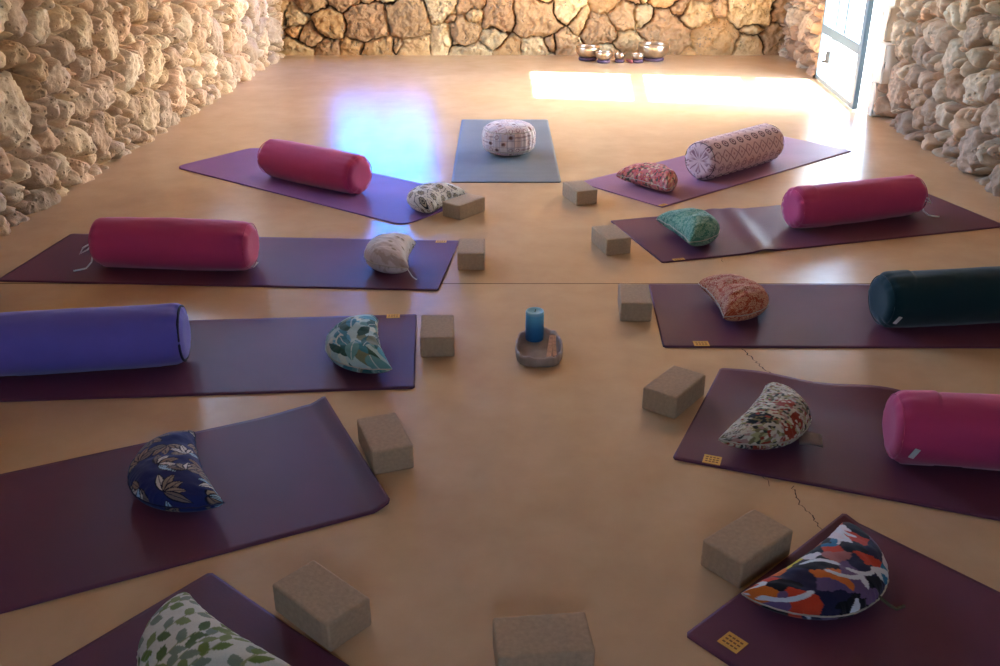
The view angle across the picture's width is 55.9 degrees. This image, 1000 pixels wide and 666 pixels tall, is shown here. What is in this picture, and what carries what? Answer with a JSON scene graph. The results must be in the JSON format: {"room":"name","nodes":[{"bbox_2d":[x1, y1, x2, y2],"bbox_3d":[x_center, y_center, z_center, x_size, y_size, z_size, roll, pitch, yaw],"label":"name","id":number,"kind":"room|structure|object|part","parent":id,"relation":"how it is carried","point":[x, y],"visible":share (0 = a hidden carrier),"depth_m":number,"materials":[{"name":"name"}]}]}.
{"room":"exercise studio","nodes":[
{"label":"exercise studio","id":0,"kind":"room"},
{"bbox_2d":[0,0,285,235],"bbox_3d":[-2.535,-1.631,3.845,0.462,2.650,11.571,1,25,2],"label":"wall","id":1,"kind":"structure","parent":0,"point":[83,83],"depth_m":5.48,"materials":[{"name":"stone"}]},
{"bbox_2d":[0,55,999,665],"bbox_3d":[0.150,-0.360,4.492,6.200,0.200,12.050,0,25,0],"label":"floor","id":2,"kind":"structure","parent":0,"point":[528,491],"depth_m":3.27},
{"bbox_2d":[0,396,389,613],"bbox_3d":[-1.245,0.496,2.369,1.830,0.035,0.620,-11,27,-23],"label":"yoga mat","id":3,"kind":"object","parent":2,"relation":"on","point":[68,527],"visible":0.82,"depth_m":2.48,"materials":[{"name":"rubber"}]},
{"bbox_2d":[127,430,224,511],"bbox_3d":[-0.894,0.373,2.540,0.213,0.104,0.398,-12,28,-24],"label":"cushion","id":4,"kind":"object","parent":3,"relation":"on","point":[167,473],"visible":1,"depth_m":2.45,"materials":[{"name":"fabric"}]},
{"bbox_2d":[52,573,348,665],"bbox_3d":[-1.034,0.946,1.427,0.610,0.014,1.830,19,31,35],"label":"yoga mat","id":5,"kind":"object","parent":2,"relation":"on","point":[226,604],"visible":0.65,"depth_m":2.06,"materials":[{"name":"rubber"}]},
{"bbox_2d":[136,592,290,665],"bbox_3d":[-0.624,0.656,1.933,0.364,0.103,0.215,18,31,34],"label":"cushion","id":6,"kind":"object","parent":5,"relation":"on","point":[181,632],"visible":1,"depth_m":1.90,"materials":[{"name":"fabric"}]},
{"bbox_2d":[0,314,416,401],"bbox_3d":[-1.213,0.080,3.300,1.830,0.006,0.602,-2,25,-4],"label":"yoga mat","id":7,"kind":"object","parent":2,"relation":"on","point":[254,355],"visible":0.59,"depth_m":3.19,"materials":[{"name":"rubber"}]},
{"bbox_2d":[0,303,190,375],"bbox_3d":[-1.416,0.021,3.170,0.700,0.212,0.221,-4,25,-8],"label":"bolster","id":8,"kind":"object","parent":7,"relation":"on","point":[70,340],"visible":1,"depth_m":3.09,"materials":[{"name":"fabric"}]},
{"bbox_2d":[325,314,391,373],"bbox_3d":[-0.503,0.032,3.264,0.209,0.112,0.410,-6,26,-12],"label":"cushion","id":9,"kind":"object","parent":7,"relation":"on","point":[353,344],"visible":1,"depth_m":3.17,"materials":[{"name":"fabric"}]},
{"bbox_2d":[0,233,458,290],"bbox_3d":[-1.149,-0.324,4.170,1.890,0.006,0.610,1,25,3],"label":"yoga mat","id":10,"kind":"object","parent":2,"relation":"on","point":[283,262],"visible":0.65,"depth_m":4.04,"materials":[{"name":"rubber"}]},
{"bbox_2d":[73,217,258,271],"bbox_3d":[-1.434,-0.388,4.043,0.772,0.221,0.227,2,25,5],"label":"bolster","id":11,"kind":"object","parent":10,"relation":"on","point":[121,242],"visible":1,"depth_m":3.95,"materials":[{"name":"fabric"}]},
{"bbox_2d":[363,232,416,279],"bbox_3d":[-0.466,-0.347,4.051,0.240,0.137,0.324,0,25,1],"label":"cushion","id":12,"kind":"object","parent":10,"relation":"on","point":[389,253],"visible":1,"depth_m":3.96,"materials":[{"name":"fabric"}]},
{"bbox_2d":[272,560,370,651],"bbox_3d":[-0.396,0.603,2.092,0.200,0.076,0.118,21,32,37],"label":"block","id":13,"kind":"object","parent":2,"relation":"on","point":[328,609],"visible":1,"depth_m":2.05,"materials":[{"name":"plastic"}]},
{"bbox_2d":[179,148,465,223],"bbox_3d":[-1.024,-0.858,5.321,1.830,0.004,0.610,17,30,33],"label":"yoga mat","id":14,"kind":"object","parent":2,"relation":"on","point":[385,197],"visible":0.51,"depth_m":5.18,"materials":[{"name":"rubber"}]},
{"bbox_2d":[257,139,371,193],"bbox_3d":[-1.030,-0.925,5.202,0.707,0.216,0.225,16,29,31],"label":"bolster","id":15,"kind":"object","parent":14,"relation":"on","point":[311,165],"visible":1,"depth_m":5.08,"materials":[{"name":"fabric"}]},
{"bbox_2d":[407,182,465,212],"bbox_3d":[-0.360,-0.704,4.844,0.235,0.115,0.350,12,27,23],"label":"cushion","id":16,"kind":"object","parent":14,"relation":"on","point":[429,197],"visible":0.89,"depth_m":4.76,"materials":[{"name":"fabric"}]},
{"bbox_2d":[357,413,413,474],"bbox_3d":[-0.331,0.316,2.709,0.118,0.076,0.200,-9,26,-18],"label":"block","id":17,"kind":"object","parent":2,"relation":"on","point":[386,445],"visible":0.97,"depth_m":2.65,"materials":[{"name":"plastic"}]},
{"bbox_2d":[420,315,453,356],"bbox_3d":[-0.224,0.008,3.371,0.118,0.076,0.200,-1,25,-2],"label":"block","id":18,"kind":"object","parent":2,"relation":"on","point":[436,331],"visible":1,"depth_m":3.29,"materials":[{"name":"plastic"}]},
{"bbox_2d":[442,193,484,219],"bbox_3d":[-0.183,-0.642,4.771,0.118,0.076,0.200,19,31,35],"label":"block","id":19,"kind":"object","parent":2,"relation":"on","point":[466,205],"visible":1,"depth_m":4.72,"materials":[{"name":"plastic"}]},
{"bbox_2d":[457,239,484,269],"bbox_3d":[-0.125,-0.347,4.136,0.118,0.076,0.200,0,25,0],"label":"block","id":20,"kind":"object","parent":2,"relation":"on","point":[471,252],"visible":1,"depth_m":4.05,"materials":[{"name":"plastic"}]},
{"bbox_2d":[451,119,560,182],"bbox_3d":[0.035,-1.192,6.040,0.620,0.004,1.630,0,25,0],"label":"yoga mat","id":21,"kind":"object","parent":2,"relation":"on","point":[473,163],"visible":0.74,"depth_m":5.71,"materials":[{"name":"grey rubber"}]},
{"bbox_2d":[482,120,535,155],"bbox_3d":[0.055,-1.218,5.862,0.335,0.190,0.334,-7,26,-16],"label":"cushion","id":22,"kind":"object","parent":21,"relation":"on","point":[499,137],"visible":1,"depth_m":5.75,"materials":[{"name":"fabric"}]},
{"bbox_2d":[515,327,562,366],"bbox_3d":[0.138,0.047,3.334,0.168,0.037,0.270,1,25,2],"label":"tray","id":23,"kind":"object","parent":2,"relation":"on","point":[530,354],"visible":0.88,"depth_m":3.31,"materials":[{"name":"ceramic"}]},
{"bbox_2d":[525,307,543,341],"bbox_3d":[0.125,-0.032,3.390,0.066,0.117,0.066,0,25,0],"label":"candle","id":24,"kind":"object","parent":23,"relation":"on","point":[534,330],"visible":1,"depth_m":3.37,"materials":[{"name":"blue wax"}]},
{"bbox_2d":[546,335,553,356],"bbox_3d":[0.177,0.049,3.322,0.017,0.030,0.137,3,25,7],"label":"stick","id":25,"kind":"object","parent":23,"relation":"in","point":[551,337],"visible":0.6,"depth_m":3.32,"materials":[{"name":"brown wood"}]},
{"bbox_2d":[552,335,556,356],"bbox_3d":[0.192,0.047,3.330,0.015,0.026,0.131,1,25,2],"label":"stick","id":26,"kind":"object","parent":23,"relation":"in","point":[554,352],"visible":0.72,"depth_m":3.31,"materials":[{"name":"brown wood"}]},
{"bbox_2d":[493,612,594,665],"bbox_3d":[0.089,0.658,1.972,0.200,0.076,0.118,-2,25,-5],"label":"block","id":27,"kind":"object","parent":2,"relation":"on","point":[563,639],"visible":1,"depth_m":1.94,"materials":[{"name":"plastic"}]},
{"bbox_2d":[562,180,596,204],"bbox_3d":[0.422,-0.745,4.992,0.118,0.076,0.200,-8,26,-17],"label":"block","id":28,"kind":"object","parent":2,"relation":"on","point":[579,192],"visible":1,"depth_m":4.93,"materials":[{"name":"plastic"}]},
{"bbox_2d":[578,57,596,60],"bbox_3d":[0.860,-2.696,9.245,0.180,0.030,0.180,0,25,0],"label":"cushion","id":29,"kind":"object","parent":2,"relation":"on","point":[579,58],"visible":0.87,"depth_m":9.18,"materials":[{"name":"fabric"}]},
{"bbox_2d":[576,44,599,57],"bbox_3d":[0.860,-2.757,9.216,0.236,0.105,0.236,0,25,0],"label":"bowl","id":30,"kind":"object","parent":29,"relation":"on","point":[583,50],"visible":0.91,"depth_m":9.14,"materials":[{"name":"brown metal"}]},
{"bbox_2d":[597,59,609,62],"bbox_3d":[1.000,-2.628,9.100,0.130,0.030,0.130,0,25,0],"label":"cushion","id":31,"kind":"object","parent":2,"relation":"on","point":[598,60],"visible":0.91,"depth_m":9.05,"materials":[{"name":"fabric"}]},
{"bbox_2d":[595,50,611,59],"bbox_3d":[1.000,-2.676,9.078,0.164,0.075,0.164,0,25,0],"label":"bowl","id":32,"kind":"object","parent":31,"relation":"on","point":[600,54],"visible":1,"depth_m":9.03,"materials":[{"name":"brown metal"}]},
{"bbox_2d":[591,224,630,254],"bbox_3d":[0.507,-0.428,4.309,0.118,0.076,0.200,-7,26,-14],"label":"block","id":33,"kind":"object","parent":2,"relation":"on","point":[610,239],"visible":1,"depth_m":4.24,"materials":[{"name":"plastic"}]},
{"bbox_2d":[614,59,623,62],"bbox_3d":[1.155,-2.637,9.118,0.100,0.030,0.100,0,25,0],"label":"cushion","id":34,"kind":"object","parent":2,"relation":"on","point":[615,60],"visible":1,"depth_m":9.08,"materials":[{"name":"fabric"}]},
{"bbox_2d":[614,52,624,59],"bbox_3d":[1.155,-2.676,9.100,0.104,0.055,0.104,0,25,0],"label":"bowl","id":35,"kind":"object","parent":34,"relation":"on","point":[618,55],"visible":1,"depth_m":9.07,"materials":[{"name":"brown metal"}]},
{"bbox_2d":[618,284,651,321],"bbox_3d":[0.521,-0.119,3.646,0.118,0.076,0.200,2,25,3],"label":"block","id":36,"kind":"object","parent":2,"relation":"on","point":[634,300],"visible":1,"depth_m":3.57,"materials":[{"name":"plastic"}]},
{"bbox_2d":[633,59,642,62],"bbox_3d":[1.330,-2.628,9.100,0.110,0.030,0.110,0,25,0],"label":"cushion","id":37,"kind":"object","parent":2,"relation":"on","point":[641,60],"visible":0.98,"depth_m":9.06,"materials":[{"name":"fabric"}]},
{"bbox_2d":[632,53,643,59],"bbox_3d":[1.330,-2.667,9.082,0.120,0.055,0.120,0,25,0],"label":"bowl","id":38,"kind":"object","parent":37,"relation":"on","point":[636,56],"visible":1,"depth_m":9.04,"materials":[{"name":"brown metal"}]},
{"bbox_2d":[642,57,663,61],"bbox_3d":[1.500,-2.687,9.227,0.210,0.030,0.210,0,25,0],"label":"cushion","id":39,"kind":"object","parent":2,"relation":"on","point":[644,58],"visible":0.82,"depth_m":9.15,"materials":[{"name":"fabric"}]},
{"bbox_2d":[638,41,668,57],"bbox_3d":[1.500,-2.760,9.193,0.300,0.130,0.300,0,25,0],"label":"bowl","id":40,"kind":"object","parent":39,"relation":"on","point":[651,49],"visible":0.94,"depth_m":9.10,"materials":[{"name":"brown metal"}]},
{"bbox_2d":[642,365,705,418],"bbox_3d":[0.553,0.185,2.991,0.118,0.076,0.200,18,30,34],"label":"block","id":41,"kind":"object","parent":2,"relation":"on","point":[676,389],"visible":1,"depth_m":2.94,"materials":[{"name":"plastic"}]},
{"bbox_2d":[585,136,850,207],"bbox_3d":[1.335,-1.000,5.623,1.830,0.006,0.610,-20,31,-36],"label":"yoga mat","id":42,"kind":"object","parent":2,"relation":"on","point":[795,153],"visible":0.52,"depth_m":5.36,"materials":[{"name":"rubber"}]},
{"bbox_2d":[616,162,677,191],"bbox_3d":[0.848,-0.863,5.175,0.227,0.126,0.367,-20,32,-37],"label":"cushion","id":43,"kind":"object","parent":42,"relation":"on","point":[656,176],"visible":1,"depth_m":5.11,"materials":[{"name":"fabric"}]},
{"bbox_2d":[685,123,783,179],"bbox_3d":[1.375,-1.062,5.486,0.700,0.225,0.235,-21,32,-37],"label":"bolster","id":44,"kind":"object","parent":42,"relation":"on","point":[724,154],"visible":1,"depth_m":5.34,"materials":[{"name":"fabric"}]},
{"bbox_2d":[701,509,792,587],"bbox_3d":[0.596,0.518,2.274,0.200,0.076,0.118,-19,31,-35],"label":"block","id":45,"kind":"object","parent":2,"relation":"on","point":[747,547],"visible":1,"depth_m":2.23,"materials":[{"name":"plastic"}]},
{"bbox_2d":[611,194,999,262],"bbox_3d":[1.510,-0.544,4.627,1.830,0.019,0.610,-7,26,-14],"label":"yoga mat","id":46,"kind":"object","parent":2,"relation":"on","point":[743,231],"visible":0.64,"depth_m":4.53,"materials":[{"name":"rubber"}]},
{"bbox_2d":[656,208,719,245],"bbox_3d":[0.910,-0.503,4.393,0.235,0.131,0.361,-7,26,-14],"label":"cushion","id":47,"kind":"object","parent":46,"relation":"on","point":[697,227],"visible":1,"depth_m":4.31,"materials":[{"name":"fabric"}]},
{"bbox_2d":[781,174,939,227],"bbox_3d":[1.780,-0.654,4.633,0.823,0.204,0.214,-8,26,-18],"label":"bolster","id":48,"kind":"object","parent":46,"relation":"on","point":[830,204],"visible":1,"depth_m":4.53,"materials":[{"name":"fabric"}]},
{"bbox_2d":[649,284,999,348],"bbox_3d":[1.515,-0.074,3.632,1.859,0.006,0.600,0,25,0],"label":"yoga mat","id":49,"kind":"object","parent":2,"relation":"on","point":[796,315],"visible":0.66,"depth_m":3.52,"materials":[{"name":"rubber"}]},
{"bbox_2d":[698,274,768,320],"bbox_3d":[0.924,-0.142,3.632,0.234,0.117,0.341,-2,25,-5],"label":"cushion","id":50,"kind":"object","parent":49,"relation":"on","point":[737,297],"visible":1,"depth_m":3.55,"materials":[{"name":"fabric"}]},
{"bbox_2d":[868,266,999,327],"bbox_3d":[1.727,-0.141,3.523,0.660,0.209,0.217,-3,25,-7],"label":"bolster","id":51,"kind":"object","parent":49,"relation":"on","point":[958,296],"visible":1,"depth_m":3.43,"materials":[{"name":"teal fabric"}]},
{"bbox_2d":[673,368,999,520],"bbox_3d":[1.480,0.362,2.657,1.876,0.037,0.610,9,26,18],"label":"yoga mat","id":52,"kind":"object","parent":2,"relation":"on","point":[853,458],"visible":0.63,"depth_m":2.71,"materials":[{"name":"rubber"}]},
{"bbox_2d":[718,382,822,449],"bbox_3d":[0.846,0.257,2.788,0.263,0.105,0.396,16,29,31],"label":"cushion","id":53,"kind":"object","parent":52,"relation":"on","point":[780,416],"visible":1,"depth_m":2.71,"materials":[{"name":"fabric"}]},
{"bbox_3d":[0.898,0.307,2.724,0.065,0.015,0.078,6,26,13],"label":"handle","id":54,"kind":"part","parent":53,"relation":"part of","materials":[{"name":"fabric"}]},
{"bbox_2d":[882,390,999,470],"bbox_3d":[1.418,0.278,2.625,0.640,0.206,0.216,3,25,6],"label":"bolster","id":55,"kind":"object","parent":52,"relation":"on","point":[920,427],"visible":1,"depth_m":2.56,"materials":[{"name":"fabric"}]},
{"bbox_2d":[687,513,999,665],"bbox_3d":[1.254,0.852,1.628,0.655,0.015,1.830,-20,32,-37],"label":"yoga mat","id":56,"kind":"object","parent":2,"relation":"on","point":[949,617],"visible":0.64,"depth_m":2.07,"materials":[{"name":"rubber"}]},
{"bbox_2d":[722,635,742,649],"bbox_3d":[0.502,0.667,2.030,0.027,0.001,0.037,-20,32,-37],"label":"print","id":57,"kind":"object","parent":56,"relation":"on","point":[729,642],"depth_m":2.03},
{"bbox_2d":[741,522,905,619],"bbox_3d":[0.778,0.561,2.148,0.410,0.094,0.248,-19,31,-36],"label":"cushion","id":58,"kind":"object","parent":56,"relation":"on","point":[844,575],"visible":1,"depth_m":2.10,"materials":[{"name":"fabric"}]},
{"bbox_3d":[0.878,0.605,2.111,0.072,0.041,0.019,-2,25,-3],"label":"cord","id":59,"kind":"part","parent":58,"relation":"part of","materials":[{"name":"green fabric"}]},
{"bbox_2d":[277,0,791,54],"bbox_3d":[0.300,-4.077,9.111,5.800,2.650,0.479,0,25,0],"label":"wall","id":60,"kind":"structure","parent":0,"point":[311,27],"depth_m":9.42,"materials":[{"name":"stone"}]},
{"bbox_2d":[778,0,999,196],"bbox_3d":[2.714,-1.631,3.846,0.227,2.650,11.561,1,25,2],"label":"wall","id":61,"kind":"structure","parent":0,"point":[943,91],"depth_m":5.81,"materials":[{"name":"stone"}]},
{"bbox_2d":[819,0,846,78],"bbox_3d":[2.876,-3.124,7.913,0.162,1.930,0.075,0,25,0],"label":"window pane","id":62,"kind":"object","parent":61,"relation":"attached to","point":[834,3],"depth_m":8.16,"materials":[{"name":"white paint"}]},
{"bbox_2d":[815,0,874,109],"bbox_3d":[2.703,-2.828,7.284,0.095,1.907,1.356,2,25,5],"label":"door","id":63,"kind":"structure","parent":61,"relation":"in","point":[860,48],"depth_m":7.36,"materials":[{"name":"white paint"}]},
{"bbox_3d":[2.707,-2.293,7.821,0.053,0.100,0.025,2,25,5],"label":"handle","id":64,"kind":"part","parent":63,"relation":"part of","materials":[{"name":"metal"}]},
{"bbox_2d":[866,81,886,115],"bbox_3d":[2.801,-1.708,6.859,0.206,0.242,0.105,0,25,0],"label":"trim","id":65,"kind":"structure","parent":61,"relation":"attached to","point":[874,94],"depth_m":6.83,"materials":[{"name":"stone"}]},
{"bbox_2d":[871,41,899,83],"bbox_3d":[2.798,-1.927,6.702,0.214,0.272,0.206,0,25,0],"label":"trim","id":66,"kind":"structure","parent":61,"relation":"attached to","point":[885,59],"depth_m":6.64,"materials":[{"name":"stone"}]},
{"bbox_2d":[879,5,900,41],"bbox_3d":[2.801,-2.180,6.629,0.207,0.232,0.126,0,25,0],"label":"trim","id":67,"kind":"structure","parent":61,"relation":"attached to","point":[889,14],"depth_m":6.59,"materials":[{"name":"stone"}]},
{"bbox_2d":[883,0,900,6],"bbox_3d":[2.797,-2.406,6.474,0.214,0.292,0.216,0,25,0],"label":"trim","id":68,"kind":"structure","parent":61,"relation":"attached to","point":[895,3],"depth_m":6.47,"materials":[{"name":"stone"}]},
{"label":"outside","id":69,"kind":"structure","parent":0,"visible":0},
{"bbox_2d":[838,0,883,79],"bbox_3d":[7.500,-1.547,7.551,65.000,0.215,65.000,0,25,0],"label":"ground","id":70,"kind":"structure","parent":69,"point":[847,58],"depth_m":12.49,"materials":[{"name":"white"}]}
]}

